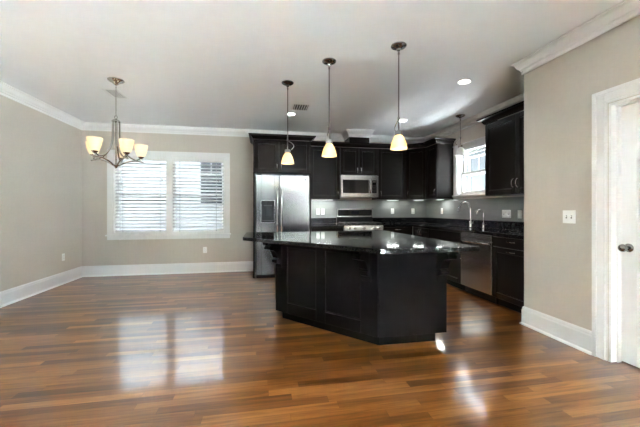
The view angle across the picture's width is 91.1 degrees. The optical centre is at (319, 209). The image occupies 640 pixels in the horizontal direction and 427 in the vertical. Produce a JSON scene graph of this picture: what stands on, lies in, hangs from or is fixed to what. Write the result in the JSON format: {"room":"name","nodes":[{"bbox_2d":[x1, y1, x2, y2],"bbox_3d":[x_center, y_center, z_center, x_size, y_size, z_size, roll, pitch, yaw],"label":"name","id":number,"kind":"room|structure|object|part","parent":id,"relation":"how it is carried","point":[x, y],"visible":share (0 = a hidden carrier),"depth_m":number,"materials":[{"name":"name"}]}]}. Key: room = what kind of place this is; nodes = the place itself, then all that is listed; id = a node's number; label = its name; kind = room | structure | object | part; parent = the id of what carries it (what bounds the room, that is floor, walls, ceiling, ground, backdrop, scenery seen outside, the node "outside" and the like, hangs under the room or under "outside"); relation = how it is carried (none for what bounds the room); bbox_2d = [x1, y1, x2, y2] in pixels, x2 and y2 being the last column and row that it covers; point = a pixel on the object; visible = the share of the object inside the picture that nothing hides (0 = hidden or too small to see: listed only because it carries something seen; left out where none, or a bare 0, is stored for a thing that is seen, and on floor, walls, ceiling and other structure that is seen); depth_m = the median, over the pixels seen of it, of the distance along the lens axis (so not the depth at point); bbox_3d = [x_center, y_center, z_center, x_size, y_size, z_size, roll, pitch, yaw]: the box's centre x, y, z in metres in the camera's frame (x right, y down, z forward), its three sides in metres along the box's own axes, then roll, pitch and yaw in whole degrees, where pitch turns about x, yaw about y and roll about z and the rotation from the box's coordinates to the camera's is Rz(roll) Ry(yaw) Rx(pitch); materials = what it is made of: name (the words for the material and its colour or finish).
{"room":"kitchen","nodes":[
{"label":"kitchen","id":0,"kind":"room"},
{"bbox_2d":[0,95,81,291],"bbox_3d":[-3.216,-0.170,-0.452,0.150,2.740,12.570,0,0,-10],"label":"wall","id":1,"kind":"structure","parent":0,"point":[41,154],"depth_m":4.48,"materials":[{"name":"beige paint"}]},
{"bbox_2d":[0,266,82,307],"bbox_3d":[-3.128,1.105,-0.435,0.030,0.190,12.270,0,0,-10],"label":"baseboard","id":2,"kind":"structure","parent":1,"relation":"attached to","point":[12,295],"depth_m":4.47,"materials":[{"name":"white paint"}]},
{"bbox_2d":[0,81,83,129],"bbox_3d":[-3.103,-1.476,-0.431,0.079,0.128,12.270,0,0,-10],"label":"trim","id":3,"kind":"structure","parent":1,"relation":"attached to","point":[10,92],"depth_m":4.44,"materials":[{"name":"white paint"}]},
{"bbox_2d":[82,130,424,270],"bbox_3d":[-0.917,-0.170,6.283,6.800,2.740,0.150,0,0,-10],"label":"wall","id":4,"kind":"structure","parent":0,"point":[97,250],"depth_m":5.86,"materials":[{"name":"beige paint"}]},
{"bbox_2d":[82,261,252,276],"bbox_3d":[-2.759,1.105,5.854,3.022,0.190,0.030,0,0,-10],"label":"baseboard","id":5,"kind":"structure","parent":4,"relation":"attached to","point":[210,267],"depth_m":5.83,"materials":[{"name":"white paint"}]},
{"bbox_2d":[105,150,230,239],"bbox_3d":[-2.798,-0.265,5.910,2.175,1.630,0.195,0,0,-10],"label":"window","id":6,"kind":"structure","parent":4,"relation":"in","point":[111,176],"depth_m":5.84,"materials":[{"name":"white paint"}]},
{"bbox_3d":[-3.306,-0.617,5.897,0.908,0.710,0.028,0,0,-10],"label":"sash","id":7,"kind":"part","parent":6,"relation":"part of","materials":[{"name":"white paint"}]},
{"bbox_2d":[115,156,165,232],"bbox_3d":[-3.289,-0.269,5.803,0.898,1.407,0.074,0,0,-10],"label":"window blind","id":8,"kind":"object","parent":6,"relation":"attached to","point":[144,158],"visible":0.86,"depth_m":5.80,"materials":[{"name":"white paint"}]},
{"bbox_3d":[-3.290,0.424,5.810,0.894,0.022,0.052,0,0,-10],"label":"rail","id":9,"kind":"part","parent":8,"relation":"part of","materials":[{"name":"white paint"}]},
{"bbox_3d":[-3.300,0.066,5.865,0.908,0.742,0.028,0,0,-10],"label":"sash","id":10,"kind":"part","parent":6,"relation":"part of","materials":[{"name":"white paint"}]},
{"bbox_3d":[-2.785,0.502,5.839,2.175,0.095,0.050,0,0,-10],"label":"sill","id":11,"kind":"part","parent":6,"relation":"part of","materials":[{"name":"white paint"}]},
{"bbox_2d":[173,158,223,232],"bbox_3d":[-2.318,-0.269,5.981,0.933,1.407,0.074,0,0,-10],"label":"window blind","id":12,"kind":"object","parent":6,"relation":"attached to","point":[179,160],"visible":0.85,"depth_m":5.98,"materials":[{"name":"white paint"}]},
{"bbox_3d":[-2.319,0.424,5.988,0.929,0.022,0.052,0,0,-10],"label":"rail","id":13,"kind":"part","parent":12,"relation":"part of","materials":[{"name":"white paint"}]},
{"bbox_3d":[-2.329,0.066,6.043,0.943,0.742,0.028,0,0,-10],"label":"sash","id":14,"kind":"part","parent":6,"relation":"part of","materials":[{"name":"white paint"}]},
{"bbox_3d":[-2.335,-0.617,6.075,0.943,0.710,0.028,0,0,-10],"label":"sash","id":15,"kind":"part","parent":6,"relation":"part of","materials":[{"name":"white paint"}]},
{"bbox_2d":[82,122,424,143],"bbox_3d":[-0.936,-1.476,5.974,6.650,0.128,0.449,0,0,-10],"label":"trim","id":16,"kind":"structure","parent":4,"relation":"attached to","point":[89,126],"depth_m":6.01,"materials":[{"name":"white paint"}]},
{"bbox_2d":[311,141,340,199],"bbox_3d":[0.065,-0.748,6.169,0.615,1.095,0.423,0,0,-10],"label":"upper cabinet","id":17,"kind":"object","parent":4,"relation":"attached to","point":[325,171],"visible":0.9,"depth_m":6.05,"materials":[{"name":"black wood"}]},
{"bbox_3d":[0.096,-1.255,6.000,0.615,0.080,0.080,0,0,-10],"label":"crown","id":18,"kind":"part","parent":17,"relation":"part of","materials":[{"name":"black wood"}]},
{"bbox_2d":[340,137,378,175],"bbox_3d":[0.744,-1.104,6.293,0.763,0.872,0.423,0,0,-10],"label":"upper cabinet","id":19,"kind":"object","parent":4,"relation":"attached to","point":[362,159],"visible":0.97,"depth_m":6.16,"materials":[{"name":"black wood"}]},
{"bbox_3d":[0.582,-0.939,6.140,0.371,0.526,0.020,0,0,-10],"label":"door","id":20,"kind":"part","parent":19,"relation":"part of","materials":[{"name":"black wood"}]},
{"bbox_2d":[340,175,378,197],"bbox_3d":[0.748,-0.454,6.275,0.757,0.424,0.441,0,0,-10],"label":"microwave","id":21,"kind":"object","parent":19,"relation":"attached to","point":[351,186],"visible":0.99,"depth_m":6.11,"materials":[{"name":"grey metal"}]},
{"bbox_3d":[1.073,-0.454,6.173,0.154,0.424,0.032,0,0,-10],"label":"control panel","id":22,"kind":"part","parent":21,"relation":"part of","materials":[{"name":"silver metal"}]},
{"bbox_3d":[0.775,-1.255,6.125,0.763,0.080,0.080,0,0,-10],"label":"crown","id":23,"kind":"part","parent":19,"relation":"part of","materials":[{"name":"black wood"}]},
{"bbox_3d":[0.950,-0.939,6.208,0.371,0.526,0.020,0,0,-10],"label":"door","id":24,"kind":"part","parent":19,"relation":"part of","materials":[{"name":"black wood"}]},
{"bbox_2d":[311,200,425,217],"bbox_3d":[1.007,-0.015,6.554,2.615,0.368,0.008,0,0,-10],"label":"backsplash","id":25,"kind":"structure","parent":4,"relation":"attached to","point":[381,208],"depth_m":6.59,"materials":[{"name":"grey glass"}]},
{"bbox_2d":[372,143,405,199],"bbox_3d":[1.422,-0.748,6.418,0.614,1.095,0.423,0,0,-10],"label":"upper cabinet","id":26,"kind":"object","parent":4,"relation":"attached to","point":[391,164],"visible":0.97,"depth_m":6.29,"materials":[{"name":"black wood"}]},
{"bbox_3d":[1.453,-1.255,6.249,0.614,0.080,0.080,0,0,-10],"label":"crown","id":27,"kind":"part","parent":26,"relation":"part of","materials":[{"name":"black wood"}]},
{"bbox_3d":[1.441,-0.705,6.298,0.568,0.994,0.020,0,0,-10],"label":"door","id":28,"kind":"part","parent":26,"relation":"part of","materials":[{"name":"black wood"}]},
{"bbox_2d":[406,143,435,199],"bbox_3d":[2.017,-0.748,6.394,0.685,1.095,0.685,0,0,-10],"label":"upper cabinet","id":29,"kind":"object","parent":4,"relation":"attached to","point":[416,159],"visible":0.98,"depth_m":6.24,"materials":[{"name":"black wood"}]},
{"bbox_3d":[1.910,-0.705,6.239,0.384,0.994,0.020,0,0,35],"label":"door","id":30,"kind":"part","parent":29,"relation":"part of","materials":[{"name":"black wood"}]},
{"bbox_3d":[1.881,-1.255,6.197,0.412,0.080,0.080,0,0,35],"label":"crown","id":31,"kind":"part","parent":29,"relation":"part of","materials":[{"name":"black wood"}]},
{"bbox_2d":[0,0,622,136],"bbox_3d":[0.128,-1.600,0.161,6.950,0.120,12.570,0,0,-10],"label":"ceiling","id":32,"kind":"structure","parent":0,"point":[184,63],"depth_m":3.14,"materials":[{"name":"paint"}]},
{"bbox_2d":[102,89,128,98],"bbox_3d":[-2.717,-1.536,4.179,0.200,0.008,0.340,0,0,-10],"label":"ceiling vent","id":33,"kind":"object","parent":32,"relation":"in","point":[111,92],"visible":1,"depth_m":4.16,"materials":[{"name":"white paint"}]},
{"bbox_2d":[85,77,147,167],"bbox_3d":[-2.442,-1.015,3.743,0.645,1.048,0.646,0,0,-10],"label":"chandelier","id":34,"kind":"object","parent":32,"relation":"hanging from","point":[93,144],"visible":1,"depth_m":3.69,"materials":[{"name":"white glass"}]},
{"bbox_3d":[-2.688,-0.720,3.725,0.154,0.150,0.153,0,0,-10],"label":"lamp shade","id":35,"kind":"part","parent":34,"relation":"part of","materials":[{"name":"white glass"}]},
{"bbox_3d":[-2.498,-0.720,3.482,0.154,0.150,0.153,0,0,-10],"label":"lamp shade","id":36,"kind":"part","parent":34,"relation":"part of","materials":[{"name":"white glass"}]},
{"bbox_3d":[-2.584,-0.781,3.728,0.267,0.527,0.019,0,0,-2],"label":"arm","id":37,"kind":"part","parent":34,"relation":"part of","materials":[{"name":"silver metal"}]},
{"bbox_3d":[-2.470,-0.781,3.582,0.019,0.527,0.267,0,0,16],"label":"arm","id":38,"kind":"part","parent":34,"relation":"part of","materials":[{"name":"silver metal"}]},
{"bbox_3d":[-2.426,-1.286,3.734,0.013,0.389,0.013,0,0,35],"label":"chain","id":39,"kind":"part","parent":34,"relation":"part of","materials":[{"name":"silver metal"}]},
{"bbox_3d":[-2.294,-0.781,3.645,0.200,0.527,0.196,0,0,-10],"label":"arm","id":40,"kind":"part","parent":34,"relation":"part of","materials":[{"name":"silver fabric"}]},
{"bbox_3d":[-2.209,-0.720,3.587,0.154,0.150,0.153,0,0,-10],"label":"lamp shade","id":41,"kind":"part","parent":34,"relation":"part of","materials":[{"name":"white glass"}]},
{"bbox_3d":[-2.302,-0.781,3.832,0.267,0.527,0.019,0,0,-38],"label":"arm","id":42,"kind":"part","parent":34,"relation":"part of","materials":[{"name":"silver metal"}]},
{"bbox_3d":[-2.220,-0.720,3.895,0.154,0.150,0.153,0,0,-10],"label":"lamp shade","id":43,"kind":"part","parent":34,"relation":"part of","materials":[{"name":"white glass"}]},
{"bbox_2d":[281,80,293,164],"bbox_3d":[-0.392,-1.047,3.807,0.156,0.984,0.156,0,0,-10],"label":"pendant lamp","id":44,"kind":"object","parent":32,"relation":"hanging from","point":[287,159],"visible":1,"depth_m":3.78,"materials":[{"name":"white glass"}]},
{"bbox_3d":[-0.392,-0.620,3.807,0.156,0.130,0.156,0,0,-10],"label":"lamp shade","id":45,"kind":"part","parent":44,"relation":"part of","materials":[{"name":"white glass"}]},
{"bbox_3d":[-0.392,-1.110,3.807,0.022,0.770,0.022,0,0,-10],"label":"rod","id":46,"kind":"part","parent":44,"relation":"part of","materials":[{"name":"silver metal"}]},
{"bbox_2d":[291,103,310,110],"bbox_3d":[-0.291,-1.536,4.725,0.260,0.008,0.300,0,0,-10],"label":"ceiling vent","id":47,"kind":"object","parent":32,"relation":"in","point":[297,107],"visible":1,"depth_m":4.72,"materials":[{"name":"white metal"}]},
{"bbox_2d":[322,58,336,156],"bbox_3d":[0.095,-1.046,3.256,0.156,0.988,0.158,0,0,-10],"label":"pendant lamp","id":48,"kind":"object","parent":32,"relation":"hanging from","point":[329,150],"visible":1,"depth_m":3.23,"materials":[{"name":"beige glass"}]},
{"bbox_3d":[0.095,-1.109,3.255,0.022,0.773,0.022,0,0,-10],"label":"rod","id":49,"kind":"part","parent":48,"relation":"part of","materials":[{"name":"silver metal"}]},
{"bbox_3d":[0.095,-0.617,3.255,0.156,0.130,0.156,0,0,-10],"label":"lamp shade","id":50,"kind":"part","parent":48,"relation":"part of","materials":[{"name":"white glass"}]},
{"bbox_2d":[390,41,406,150],"bbox_3d":[0.739,-1.054,2.949,0.156,0.972,0.158,0,0,-10],"label":"pendant lamp","id":51,"kind":"object","parent":32,"relation":"hanging from","point":[398,143],"visible":1,"depth_m":2.92,"materials":[{"name":"beige glass"}]},
{"bbox_3d":[0.739,-0.633,2.948,0.156,0.130,0.156,0,0,-10],"label":"lamp shade","id":52,"kind":"part","parent":51,"relation":"part of","materials":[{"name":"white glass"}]},
{"bbox_2d":[395,130,402,134],"bbox_3d":[0.739,-0.721,2.948,0.072,0.051,0.072,0,0,-10],"label":"socket","id":53,"kind":"object","parent":51,"relation":"attached to","point":[399,132],"depth_m":2.92,"materials":[{"name":"silver metal"}]},
{"bbox_3d":[0.739,-1.117,2.948,0.022,0.757,0.022,0,0,-10],"label":"rod","id":54,"kind":"part","parent":51,"relation":"part of","materials":[{"name":"silver metal"}]},
{"bbox_2d":[455,114,464,155],"bbox_3d":[2.296,-1.212,5.138,0.156,0.654,0.156,0,0,-10],"label":"pendant lamp","id":55,"kind":"object","parent":32,"relation":"hanging from","point":[460,151],"visible":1,"depth_m":5.11,"materials":[{"name":"white glass"}]},
{"bbox_3d":[2.296,-0.950,5.138,0.156,0.130,0.156,0,0,-10],"label":"lamp shade","id":56,"kind":"part","parent":55,"relation":"part of","materials":[{"name":"white glass"}]},
{"bbox_2d":[456,79,471,84],"bbox_3d":[1.733,-1.536,3.778,0.170,0.008,0.170,0,0,-10],"label":"recessed light","id":57,"kind":"object","parent":32,"relation":"in","point":[463,81],"visible":1,"depth_m":3.77,"materials":[{"name":"white paint"}]},
{"bbox_2d":[0,271,639,426],"bbox_3d":[-0.390,1.250,2.989,6.950,0.100,6.820,0,0,-10],"label":"floor","id":58,"kind":"structure","parent":0,"point":[216,349],"depth_m":2.33,"materials":[{"name":"brown wood"}]},
{"bbox_2d":[248,133,315,277],"bbox_3d":[-0.714,-0.055,5.851,1.180,2.510,0.768,0,0,-10],"label":"tall cabinet","id":59,"kind":"object","parent":58,"relation":"on","point":[268,155],"visible":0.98,"depth_m":5.54,"materials":[{"name":"black wood"}]},
{"bbox_3d":[-1.214,-0.015,5.810,0.020,2.430,0.668,0,0,-10],"label":"panel","id":60,"kind":"part","parent":59,"relation":"part of","materials":[{"name":"black wood"}]},
{"bbox_3d":[-0.933,-0.932,5.512,0.420,0.562,0.020,0,0,-10],"label":"door","id":61,"kind":"part","parent":59,"relation":"part of","materials":[{"name":"black wood"}]},
{"bbox_3d":[-0.714,-1.270,5.851,1.180,0.080,0.768,0,0,-10],"label":"crown","id":62,"kind":"part","parent":59,"relation":"part of","materials":[{"name":"black wood"}]},
{"bbox_3d":[-0.452,-0.932,5.600,0.548,0.562,0.020,0,0,-10],"label":"door","id":63,"kind":"part","parent":59,"relation":"part of","materials":[{"name":"black wood"}]},
{"bbox_3d":[-0.231,-0.015,5.990,0.020,2.430,0.668,0,0,-10],"label":"panel","id":64,"kind":"part","parent":59,"relation":"part of","materials":[{"name":"black wood"}]},
{"bbox_2d":[256,174,308,277],"bbox_3d":[-0.707,0.287,5.818,0.930,1.825,0.769,0,0,-10],"label":"refrigerator","id":65,"kind":"object","parent":58,"relation":"on","point":[282,201],"visible":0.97,"depth_m":5.50,"materials":[{"name":"grey metal"}]},
{"bbox_3d":[-0.917,0.265,5.496,0.400,1.739,0.073,0,0,-10],"label":"door","id":66,"kind":"part","parent":65,"relation":"part of","materials":[{"name":"silver metal"}]},
{"bbox_3d":[-0.740,0.010,5.457,0.025,0.760,0.070,0,0,-10],"label":"handle","id":67,"kind":"part","parent":65,"relation":"part of","materials":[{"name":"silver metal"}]},
{"bbox_3d":[-0.669,0.010,5.470,0.025,0.760,0.070,0,0,-10],"label":"handle","id":68,"kind":"part","parent":65,"relation":"part of","materials":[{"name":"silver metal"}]},
{"bbox_3d":[-0.457,0.265,5.580,0.524,1.739,0.073,0,0,-10],"label":"door","id":69,"kind":"part","parent":65,"relation":"part of","materials":[{"name":"silver metal"}]},
{"bbox_2d":[311,227,343,230],"bbox_3d":[0.086,0.764,6.053,0.615,0.872,0.658,0,0,-10],"label":"base cabinet","id":70,"kind":"object","parent":58,"relation":"on","point":[315,228],"visible":0.02,"depth_m":5.77,"materials":[{"name":"black wood"}]},
{"bbox_2d":[311,223,343,227],"bbox_3d":[0.083,0.307,6.065,0.620,0.042,0.637,0,0,-10],"label":"countertop","id":71,"kind":"structure","parent":70,"relation":"on","point":[333,224],"depth_m":5.77,"materials":[{"name":"black stone"}]},
{"bbox_2d":[336,208,382,230],"bbox_3d":[0.772,0.589,6.143,0.760,1.222,0.704,0,0,-10],"label":"range","id":72,"kind":"object","parent":58,"relation":"on","point":[353,219],"visible":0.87,"depth_m":6.39,"materials":[{"name":"grey metal"}]},
{"bbox_3d":[0.714,0.065,6.460,0.714,0.121,0.048,0,0,-10],"label":"glass panel","id":73,"kind":"part","parent":72,"relation":"part of","materials":[{"name":"black glass"}]},
{"bbox_2d":[337,223,382,224],"bbox_3d":[0.771,0.287,6.149,0.760,0.014,0.590,0,0,-10],"label":"cooktop","id":74,"kind":"object","parent":72,"relation":"in","point":[337,223],"depth_m":5.88,"materials":[{"name":"black glass"}]},
{"bbox_3d":[0.822,0.347,5.873,0.758,0.094,0.031,0,0,-10],"label":"control panel","id":75,"kind":"part","parent":72,"relation":"part of","materials":[{"name":"silver metal"}]},
{"bbox_2d":[261,242,458,344],"bbox_3d":[0.219,0.761,3.260,1.635,0.878,1.666,0,0,-10],"label":"kitchen island","id":76,"kind":"object","parent":58,"relation":"on","point":[378,299],"visible":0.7,"depth_m":2.80,"materials":[{"name":"black wood"}]},
{"bbox_2d":[243,231,479,253],"bbox_3d":[0.151,0.304,3.174,1.840,0.036,1.890,0,0,-10],"label":"island countertop","id":77,"kind":"structure","parent":76,"relation":"on","point":[378,242],"depth_m":2.81,"materials":[{"name":"black stone"}]},
{"bbox_3d":[0.816,0.710,2.755,0.643,0.776,0.014,0,0,-10],"label":"plain panel","id":78,"kind":"part","parent":76,"relation":"part of","materials":[{"name":"black wood"}]},
{"bbox_2d":[383,226,412,234],"bbox_3d":[1.445,0.764,6.303,0.610,0.872,0.658,0,0,-10],"label":"base cabinet","id":79,"kind":"object","parent":58,"relation":"on","point":[404,230],"visible":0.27,"depth_m":6.03,"materials":[{"name":"black wood"}]},
{"bbox_2d":[413,227,430,237],"bbox_3d":[2.134,0.764,5.823,0.661,0.872,0.638,0,0,-10],"label":"base cabinet","id":80,"kind":"object","parent":58,"relation":"on","point":[417,231],"visible":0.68,"depth_m":5.73,"materials":[{"name":"black wood"}]},
{"bbox_3d":[1.826,0.715,5.916,0.020,0.751,0.282,0,0,-10],"label":"door","id":81,"kind":"part","parent":80,"relation":"part of","materials":[{"name":"black wood"}]},
{"bbox_3d":[1.881,0.715,5.619,0.020,0.751,0.311,0,0,-10],"label":"door","id":82,"kind":"part","parent":80,"relation":"part of","materials":[{"name":"black wood"}]},
{"bbox_2d":[430,229,464,290],"bbox_3d":[2.270,0.764,5.079,0.661,0.872,0.866,0,0,-10],"label":"base cabinet","id":83,"kind":"object","parent":58,"relation":"on","point":[454,276],"visible":0.18,"depth_m":4.81,"materials":[{"name":"black wood"}]},
{"bbox_3d":[1.989,0.411,5.027,0.020,0.144,0.849,0,0,-10],"label":"false drawer","id":84,"kind":"part","parent":83,"relation":"part of","materials":[{"name":"black wood"}]},
{"bbox_3d":[2.027,0.792,4.817,0.020,0.597,0.421,0,0,-10],"label":"door","id":85,"kind":"part","parent":83,"relation":"part of","materials":[{"name":"black wood"}]},
{"bbox_2d":[461,232,497,303],"bbox_3d":[2.398,0.766,4.335,0.677,0.868,0.626,0,0,-10],"label":"dishwasher","id":86,"kind":"object","parent":58,"relation":"on","point":[476,266],"visible":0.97,"depth_m":4.21,"materials":[{"name":"grey metal"}]},
{"bbox_3d":[2.092,0.445,4.279,0.055,0.021,0.542,0,0,-10],"label":"handle","id":87,"kind":"part","parent":86,"relation":"part of","materials":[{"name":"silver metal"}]},
{"bbox_3d":[2.125,0.753,4.285,0.028,0.670,0.624,0,0,-10],"label":"door","id":88,"kind":"part","parent":86,"relation":"part of","materials":[{"name":"silver metal"}]},
{"bbox_3d":[2.125,0.373,4.285,0.028,0.082,0.624,0,0,-10],"label":"control panel","id":89,"kind":"part","parent":86,"relation":"part of","materials":[{"name":"silver metal"}]},
{"bbox_2d":[493,236,523,312],"bbox_3d":[2.523,0.764,3.695,0.661,0.872,0.663,0,0,-10],"label":"base cabinet","id":90,"kind":"object","parent":58,"relation":"on","point":[508,253],"visible":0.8,"depth_m":3.71,"materials":[{"name":"black wood"}]},
{"bbox_2d":[377,223,523,238],"bbox_3d":[1.995,0.307,4.999,1.232,0.042,3.422,0,0,-10],"label":"countertop","id":91,"kind":"structure","parent":90,"relation":"on","point":[519,234],"depth_m":4.73,"materials":[{"name":"black stone"}]},
{"bbox_2d":[457,201,473,226],"bbox_3d":[2.358,0.077,5.068,0.291,0.418,0.120,0,0,-15],"label":"faucet","id":92,"kind":"object","parent":91,"relation":"on","point":[468,203],"visible":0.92,"depth_m":5.11,"materials":[{"name":"silver metal"}]},
{"bbox_3d":[2.364,0.032,5.101,0.228,0.328,0.026,0,0,-15],"label":"spout","id":93,"kind":"part","parent":92,"relation":"part of","materials":[{"name":"silver metal"}]},
{"bbox_2d":[476,209,486,227],"bbox_3d":[2.469,0.142,4.791,0.162,0.288,0.097,0,0,-18],"label":"water tap","id":94,"kind":"object","parent":91,"relation":"on","point":[483,223],"visible":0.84,"depth_m":4.82,"materials":[{"name":"silver metal"}]},
{"bbox_3d":[2.238,0.397,3.669,0.020,0.114,0.585,0,0,-10],"label":"drawer","id":95,"kind":"part","parent":90,"relation":"part of","materials":[{"name":"black wood"}]},
{"bbox_2d":[428,110,523,220],"bbox_3d":[2.687,-0.170,5.064,0.150,2.740,3.545,0,0,-10],"label":"wall","id":96,"kind":"structure","parent":0,"point":[476,131],"depth_m":5.34,"materials":[{"name":"beige paint"}]},
{"bbox_2d":[311,217,523,230],"bbox_3d":[1.315,0.228,4.875,2.615,0.116,3.422,0,0,-10],"label":"trim","id":97,"kind":"structure","parent":96,"relation":"attached to","point":[510,225],"depth_m":6.05,"materials":[{"name":"black stone"}]},
{"bbox_2d":[423,138,455,198],"bbox_3d":[2.236,-0.748,5.923,0.423,1.095,0.457,0,0,-10],"label":"upper cabinet","id":98,"kind":"object","parent":96,"relation":"attached to","point":[439,155],"visible":0.99,"depth_m":5.79,"materials":[{"name":"black wood"}]},
{"bbox_3d":[2.112,-0.705,5.928,0.020,0.994,0.340,0,0,-10],"label":"door","id":99,"kind":"part","parent":98,"relation":"part of","materials":[{"name":"black wood"}]},
{"bbox_3d":[2.236,-1.255,5.923,0.422,0.080,0.457,0,0,-10],"label":"crown","id":100,"kind":"part","parent":98,"relation":"part of","materials":[{"name":"black wood"}]},
{"bbox_2d":[424,93,523,141],"bbox_3d":[2.563,-1.476,5.103,0.079,0.128,3.425,0,0,-10],"label":"trim","id":101,"kind":"structure","parent":96,"relation":"attached to","point":[470,121],"depth_m":5.22,"materials":[{"name":"white paint"}]},
{"bbox_2d":[426,196,523,221],"bbox_3d":[2.598,-0.015,5.106,0.008,0.368,3.414,0,0,-10],"label":"backsplash","id":102,"kind":"structure","parent":96,"relation":"attached to","point":[492,208],"depth_m":5.11,"materials":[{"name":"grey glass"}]},
{"bbox_2d":[452,136,501,199],"bbox_3d":[2.632,-0.668,5.213,0.195,0.977,1.197,0,0,-10],"label":"window","id":103,"kind":"structure","parent":96,"relation":"in","point":[459,162],"depth_m":5.59,"materials":[{"name":"white paint"}]},
{"bbox_3d":[2.567,-0.706,5.208,0.034,0.902,1.180,0,0,-10],"label":"casing","id":104,"kind":"part","parent":103,"relation":"part of","materials":[{"name":"white paint"}]},
{"bbox_3d":[2.656,-0.650,5.219,0.145,0.790,1.010,0,0,-10],"label":"frame","id":105,"kind":"part","parent":103,"relation":"part of","materials":[{"name":"white paint"}]},
{"bbox_3d":[2.664,-0.468,5.220,0.030,0.385,0.968,0,0,-10],"label":"sash","id":106,"kind":"part","parent":103,"relation":"part of","materials":[{"name":"white paint"}]},
{"bbox_3d":[2.698,-0.820,5.226,0.030,0.410,0.968,0,0,-10],"label":"sash","id":107,"kind":"part","parent":103,"relation":"part of","materials":[{"name":"white paint"}]},
{"bbox_3d":[2.560,-0.217,5.200,0.050,0.075,1.197,0,0,-10],"label":"sill","id":108,"kind":"part","parent":103,"relation":"part of","materials":[{"name":"white paint"}]},
{"bbox_2d":[476,101,523,195],"bbox_3d":[2.588,-0.745,4.002,0.423,1.100,1.239,0,0,-10],"label":"upper cabinet","id":109,"kind":"object","parent":96,"relation":"attached to","point":[504,138],"visible":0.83,"depth_m":4.13,"materials":[{"name":"black wood"}]},
{"bbox_3d":[2.587,-1.255,4.002,0.422,0.080,1.239,0,0,-10],"label":"crown","id":110,"kind":"part","parent":109,"relation":"part of","materials":[{"name":"black wood"}]},
{"bbox_3d":[2.423,-0.702,4.230,0.020,0.999,0.545,0,0,-10],"label":"door","id":111,"kind":"part","parent":109,"relation":"part of","materials":[{"name":"black wood"}]},
{"bbox_3d":[2.525,-0.702,3.670,0.020,0.999,0.581,0,0,-10],"label":"door","id":112,"kind":"part","parent":109,"relation":"part of","materials":[{"name":"black wood"}]},
{"bbox_2d":[502,210,510,217],"bbox_3d":[2.689,0.063,4.539,0.018,0.115,0.165,0,0,-10],"label":"wall plate","id":113,"kind":"object","parent":96,"relation":"attached to","point":[505,213],"visible":1,"depth_m":4.53,"materials":[{"name":"white plastic"}]},
{"bbox_2d":[518,210,521,218],"bbox_3d":[2.736,0.065,4.303,0.009,0.115,0.070,0,0,-10],"label":"wall outlet","id":114,"kind":"object","parent":96,"relation":"attached to","point":[519,211],"visible":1,"depth_m":4.29,"materials":[{"name":"white plastic"}]},
{"bbox_2d":[524,70,533,309],"bbox_3d":[2.533,-0.170,3.295,0.790,2.740,0.120,0,0,-10],"label":"wall","id":115,"kind":"structure","parent":0,"point":[528,77],"depth_m":3.22,"materials":[{"name":"beige paint"}]},
{"bbox_2d":[534,15,639,360],"bbox_3d":[3.014,-0.170,-1.189,0.120,2.740,8.875,0,0,-10],"label":"wall","id":116,"kind":"structure","parent":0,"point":[564,86],"depth_m":2.79,"materials":[{"name":"beige paint"}]},
{"bbox_2d":[519,306,591,354],"bbox_3d":[2.263,1.105,2.965,0.200,0.190,0.732,0,0,-10],"label":"baseboard","id":117,"kind":"structure","parent":116,"relation":"attached to","point":[577,337],"depth_m":2.88,"materials":[{"name":"white paint"}]},
{"bbox_2d":[563,210,575,223],"bbox_3d":[2.213,0.066,2.796,0.018,0.115,0.118,0,0,-10],"label":"light switch","id":118,"kind":"object","parent":116,"relation":"attached to","point":[569,216],"visible":1,"depth_m":2.79,"materials":[{"name":"white plastic"}]},
{"bbox_2d":[512,0,639,74],"bbox_3d":[3.273,-1.476,-0.964,0.869,0.128,8.924,0,0,-10],"label":"crown molding","id":119,"kind":"structure","parent":116,"relation":"attached to","point":[622,12],"depth_m":2.64,"materials":[{"name":"white paint"}]},
{"bbox_2d":[592,78,639,367],"bbox_3d":[2.396,0.127,2.116,0.144,2.147,0.984,0,0,-10],"label":"door","id":120,"kind":"structure","parent":116,"relation":"attached to","point":[624,115],"depth_m":2.46,"materials":[{"name":"white paint"}]},
{"bbox_3d":[2.337,0.295,2.407,0.083,0.066,0.066,0,0,-10],"label":"knob","id":121,"kind":"part","parent":120,"relation":"part of","materials":[{"name":"silver metal"}]},
{"label":"outside","id":122,"kind":"structure","parent":0,"visible":0},
{"bbox_3d":[0.000,1.750,0.000,80.000,0.200,80.000,0,0,-10],"label":"ground","id":123,"kind":"structure","parent":122,"visible":0},
{"bbox_2d":[119,160,221,229],"bbox_3d":[-4.292,-3.150,13.447,15.400,9.600,7.000,0,0,-10],"label":"house","id":124,"kind":"structure","parent":123,"relation":"on","point":[151,162],"depth_m":10.25,"materials":[{"name":"grey"}]},
{"bbox_3d":[-3.475,-0.960,10.538,1.000,1.500,0.013,0,0,-10],"label":"glass pane","id":125,"kind":"part","parent":124,"relation":"part of","materials":[{"name":"clear glass"}]},
{"bbox_2d":[465,150,484,191],"bbox_3d":[8.260,-2.250,10.408,5.800,7.800,10.300,0,0,-10],"label":"house","id":126,"kind":"structure","parent":123,"relation":"on","point":[474,161],"depth_m":11.22,"materials":[{"name":"grey"}]},
{"bbox_3d":[5.595,-1.050,11.038,0.013,1.600,0.900,0,0,-10],"label":"glass pane","id":127,"kind":"part","parent":126,"relation":"part of","materials":[{"name":"glass"}]}
]}

